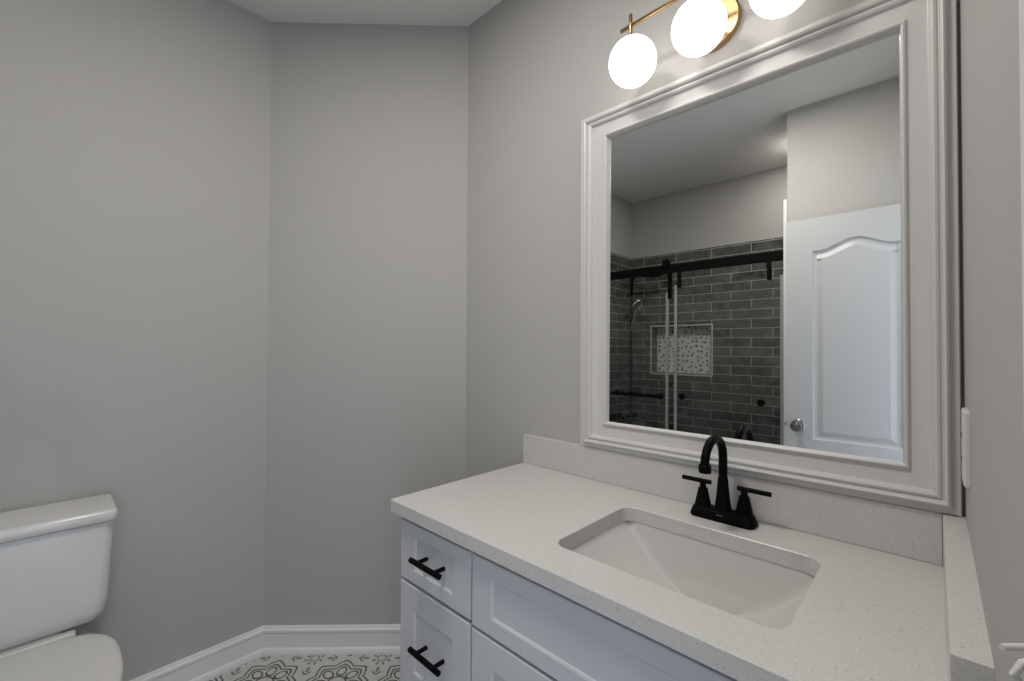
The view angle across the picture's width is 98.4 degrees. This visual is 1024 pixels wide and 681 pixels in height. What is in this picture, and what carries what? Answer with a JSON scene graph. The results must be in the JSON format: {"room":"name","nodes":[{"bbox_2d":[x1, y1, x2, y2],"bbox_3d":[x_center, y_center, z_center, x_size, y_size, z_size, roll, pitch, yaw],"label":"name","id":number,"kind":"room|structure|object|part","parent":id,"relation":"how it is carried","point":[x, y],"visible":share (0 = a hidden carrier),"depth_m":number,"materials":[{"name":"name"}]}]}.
{"room":"bathroom","nodes":[
{"label":"bathroom","id":0,"kind":"room"},
{"bbox_2d":[0,0,271,680],"bbox_3d":[-1.739,-0.043,1.141,0.100,2.610,2.002,-1,-1,44],"label":"wall","id":1,"kind":"structure","parent":0,"point":[135,134],"depth_m":1.54,"materials":[{"name":"paint"}]},
{"bbox_2d":[130,625,263,680],"bbox_3d":[-1.383,1.214,1.411,0.024,0.108,1.081,-1,-1,44],"label":"baseboard","id":2,"kind":"structure","parent":1,"relation":"attached to","point":[210,663],"depth_m":1.68,"materials":[{"name":"paint"}]},
{"bbox_2d":[209,655,399,680],"bbox_3d":[-0.738,1.309,0.628,2.236,0.100,2.683,-1,-1,44],"label":"floor","id":3,"kind":"structure","parent":0,"point":[322,667],"depth_m":1.72,"materials":[{"name":"tile"}]},
{"bbox_2d":[0,494,122,680],"bbox_3d":[-1.233,0.882,1.073,0.700,0.763,0.428,-1,-1,44],"label":"toilet","id":4,"kind":"object","parent":3,"relation":"on","point":[55,558],"visible":1,"depth_m":1.22,"materials":[{"name":"ceramic"}]},
{"bbox_3d":[-1.409,0.684,1.245,0.199,0.292,0.416,-1,-1,44],"label":"tank","id":5,"kind":"part","parent":4,"relation":"part of","materials":[{"name":"ceramic"}]},
{"bbox_3d":[-1.407,0.518,1.246,0.216,0.033,0.428,-1,-1,44],"label":"tank lid","id":6,"kind":"part","parent":4,"relation":"part of","materials":[{"name":"ceramic"}]},
{"bbox_3d":[-1.160,0.843,1.004,0.498,0.020,0.420,-1,-1,44],"label":"seat lid","id":7,"kind":"part","parent":4,"relation":"part of","materials":[{"name":"white plastic"}]},
{"bbox_2d":[400,518,736,680],"bbox_3d":[0.264,0.869,0.997,1.087,0.802,0.572,-1,-1,44],"label":"vanity cabinet","id":8,"kind":"object","parent":3,"relation":"on","point":[466,616],"visible":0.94,"depth_m":0.94,"materials":[{"name":"paint"}]},
{"bbox_3d":[-0.205,0.776,1.079,0.122,0.013,0.040,-1,-1,44],"label":"pull handle","id":9,"kind":"part","parent":8,"relation":"part of","materials":[{"name":"black metal"}]},
{"bbox_3d":[-0.204,0.553,1.083,0.122,0.013,0.040,-1,-1,44],"label":"pull handle","id":10,"kind":"part","parent":8,"relation":"part of","materials":[{"name":"black metal"}]},
{"bbox_3d":[-0.193,0.785,1.101,0.284,0.282,0.018,-1,-1,44],"label":"drawer","id":11,"kind":"part","parent":8,"relation":"part of","materials":[{"name":"paint"}]},
{"bbox_3d":[-0.192,0.557,1.104,0.284,0.152,0.018,-1,-1,44],"label":"drawer","id":12,"kind":"part","parent":8,"relation":"part of","materials":[{"name":"paint"}]},
{"bbox_3d":[0.048,0.902,0.868,0.371,0.514,0.018,-1,-1,44],"label":"door","id":13,"kind":"part","parent":8,"relation":"part of","materials":[{"name":"paint"}]},
{"bbox_2d":[391,463,947,680],"bbox_3d":[0.264,0.449,1.020,1.115,0.034,0.558,-1,-1,44],"label":"countertop","id":14,"kind":"structure","parent":8,"relation":"on","point":[865,614],"depth_m":0.80,"materials":[{"name":"white stone"}]},
{"bbox_2d":[570,521,814,628],"bbox_3d":[0.348,0.545,0.901,0.464,0.160,0.348,-1,-1,44],"label":"undermount sink","id":15,"kind":"object","parent":14,"relation":"in","point":[761,592],"visible":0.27,"depth_m":1.01,"materials":[{"name":"ceramic"}]},
{"bbox_2d":[682,435,771,529],"bbox_3d":[0.494,0.327,1.068,0.173,0.212,0.166,0,-1,-8],"label":"faucet","id":16,"kind":"object","parent":14,"relation":"on","point":[743,517],"visible":1,"depth_m":1.05,"materials":[{"name":"black metal"}]},
{"bbox_3d":[0.466,0.351,1.116,0.071,0.011,0.011,-1,-1,44],"label":"lever","id":17,"kind":"part","parent":16,"relation":"part of","materials":[{"name":"black metal"}]},
{"bbox_3d":[0.478,0.385,1.105,0.040,0.062,0.040,-1,-1,44],"label":"handle","id":18,"kind":"part","parent":16,"relation":"part of","materials":[{"name":"black metal"}]},
{"bbox_3d":[0.476,0.317,1.035,0.040,0.192,0.146,-1,-1,44],"label":"spout","id":19,"kind":"part","parent":16,"relation":"part of","materials":[{"name":"black metal"}]},
{"bbox_3d":[0.512,0.421,1.071,0.148,0.024,0.054,-1,-1,44],"label":"plate","id":20,"kind":"part","parent":16,"relation":"part of","materials":[{"name":"black metal"}]},
{"bbox_3d":[0.546,0.384,1.039,0.040,0.062,0.040,-1,-1,44],"label":"handle","id":21,"kind":"part","parent":16,"relation":"part of","materials":[{"name":"black metal"}]},
{"bbox_3d":[0.562,0.350,1.025,0.071,0.011,0.011,-1,-1,44],"label":"lever","id":22,"kind":"part","parent":16,"relation":"part of","materials":[{"name":"black metal"}]},
{"bbox_2d":[943,513,994,680],"bbox_3d":[0.656,0.378,0.647,0.031,0.100,0.557,-1,-1,44],"label":"side splash","id":23,"kind":"object","parent":14,"relation":"on","point":[969,654],"visible":1,"depth_m":0.54,"materials":[{"name":"white stone"}]},
{"bbox_2d":[229,0,501,25],"bbox_3d":[-0.725,-1.401,0.670,2.236,0.100,2.683,-1,-1,44],"label":"ceiling","id":24,"kind":"structure","parent":0,"point":[390,12],"depth_m":1.78,"materials":[{"name":"paint"}]},
{"bbox_2d":[264,22,468,624],"bbox_3d":[-0.603,-0.026,1.910,0.681,2.610,0.681,-1,-1,44],"label":"wall","id":25,"kind":"structure","parent":0,"point":[367,275],"depth_m":1.84,"materials":[{"name":"paint"}]},
{"bbox_2d":[263,624,400,655],"bbox_3d":[-0.607,1.224,1.808,0.822,0.108,0.024,0,-1,-1],"label":"baseboard","id":26,"kind":"structure","parent":25,"relation":"attached to","point":[351,639],"depth_m":1.80,"materials":[{"name":"paint"}]},
{"bbox_2d":[466,0,964,538],"bbox_3d":[0.407,-0.029,1.348,1.555,2.610,0.100,-1,-1,44],"label":"wall","id":27,"kind":"structure","parent":0,"point":[537,69],"depth_m":1.59,"materials":[{"name":"paint"}]},
{"bbox_2d":[609,0,804,88],"bbox_3d":[0.476,-0.806,1.109,0.486,0.206,0.172,-1,-1,44],"label":"vanity light","id":28,"kind":"object","parent":27,"relation":"attached to","point":[699,28],"visible":1,"depth_m":1.10,"materials":[{"name":"white glass"}]},
{"bbox_3d":[0.329,-0.856,1.214,0.032,0.074,0.032,-1,-1,44],"label":"stem","id":29,"kind":"part","parent":28,"relation":"part of","materials":[{"name":"gold metal"}]},
{"bbox_3d":[0.331,-0.766,1.216,0.128,0.128,0.128,-1,-1,44],"label":"lamp shade","id":30,"kind":"part","parent":28,"relation":"part of","materials":[{"name":"white glass"}]},
{"bbox_3d":[0.461,-0.775,1.092,0.128,0.128,0.128,-1,-1,44],"label":"lamp shade","id":31,"kind":"part","parent":28,"relation":"part of","materials":[{"name":"white glass"}]},
{"bbox_3d":[0.590,-0.783,0.969,0.128,0.128,0.128,-1,-1,44],"label":"lamp shade","id":32,"kind":"part","parent":28,"relation":"part of","materials":[{"name":"white glass"}]},
{"bbox_2d":[523,434,942,565],"bbox_3d":[0.438,0.386,1.226,1.084,0.100,0.020,-1,-1,44],"label":"backsplash","id":33,"kind":"structure","parent":27,"relation":"attached to","point":[914,533],"depth_m":1.03,"materials":[{"name":"white stone"}]},
{"bbox_2d":[580,0,961,516],"bbox_3d":[0.535,-0.193,1.134,0.863,1.054,0.036,-1,-1,44],"label":"framed mirror","id":34,"kind":"object","parent":27,"relation":"attached to","point":[770,255],"visible":0.91,"depth_m":1.02,"materials":[{"name":"paint"}]},
{"bbox_2d":[608,31,902,461],"bbox_3d":[0.548,-0.192,1.134,0.691,0.887,0.015,-1,-1,44],"label":"mirror glass","id":35,"kind":"object","parent":34,"relation":"attached to","point":[755,222],"depth_m":1.06,"materials":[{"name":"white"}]},
{"bbox_2d":[960,0,1023,680],"bbox_3d":[0.325,-0.048,0.209,0.100,2.610,1.662,-1,-1,44],"label":"wall","id":36,"kind":"structure","parent":0,"point":[989,29],"depth_m":0.41,"materials":[{"name":"paint"}]},
{"bbox_2d":[961,407,969,488],"bbox_3d":[0.761,0.178,0.743,0.008,0.124,0.078,-1,-1,44],"label":"outlet","id":37,"kind":"object","parent":36,"relation":"attached to","point":[965,415],"visible":1,"depth_m":0.71,"materials":[{"name":"white plastic"}]},
{"bbox_2d":[961,425,962,466],"bbox_3d":[0.759,0.178,0.745,0.001,0.067,0.033,-1,-1,44],"label":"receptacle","id":38,"kind":"object","parent":37,"relation":"attached to","point":[961,425],"depth_m":0.73,"materials":[{"name":"white plastic"}]},
{"bbox_2d":[998,643,1023,680],"bbox_3d":[0.260,0.163,0.225,0.018,0.027,0.027,-1,-1,44],"label":"wall hook","id":39,"kind":"object","parent":36,"relation":"attached to","point":[1017,669],"visible":1,"depth_m":0.22,"materials":[{"name":"white plastic"}]},
{"bbox_2d":[1019,0,1023,383],"bbox_3d":[0.010,0.218,-0.114,0.114,2.065,0.716,-1,-1,44],"label":"trim","id":40,"kind":"structure","parent":36,"relation":"attached to","point":[1021,2],"depth_m":0.18,"materials":[{"name":"paint"}]}
]}

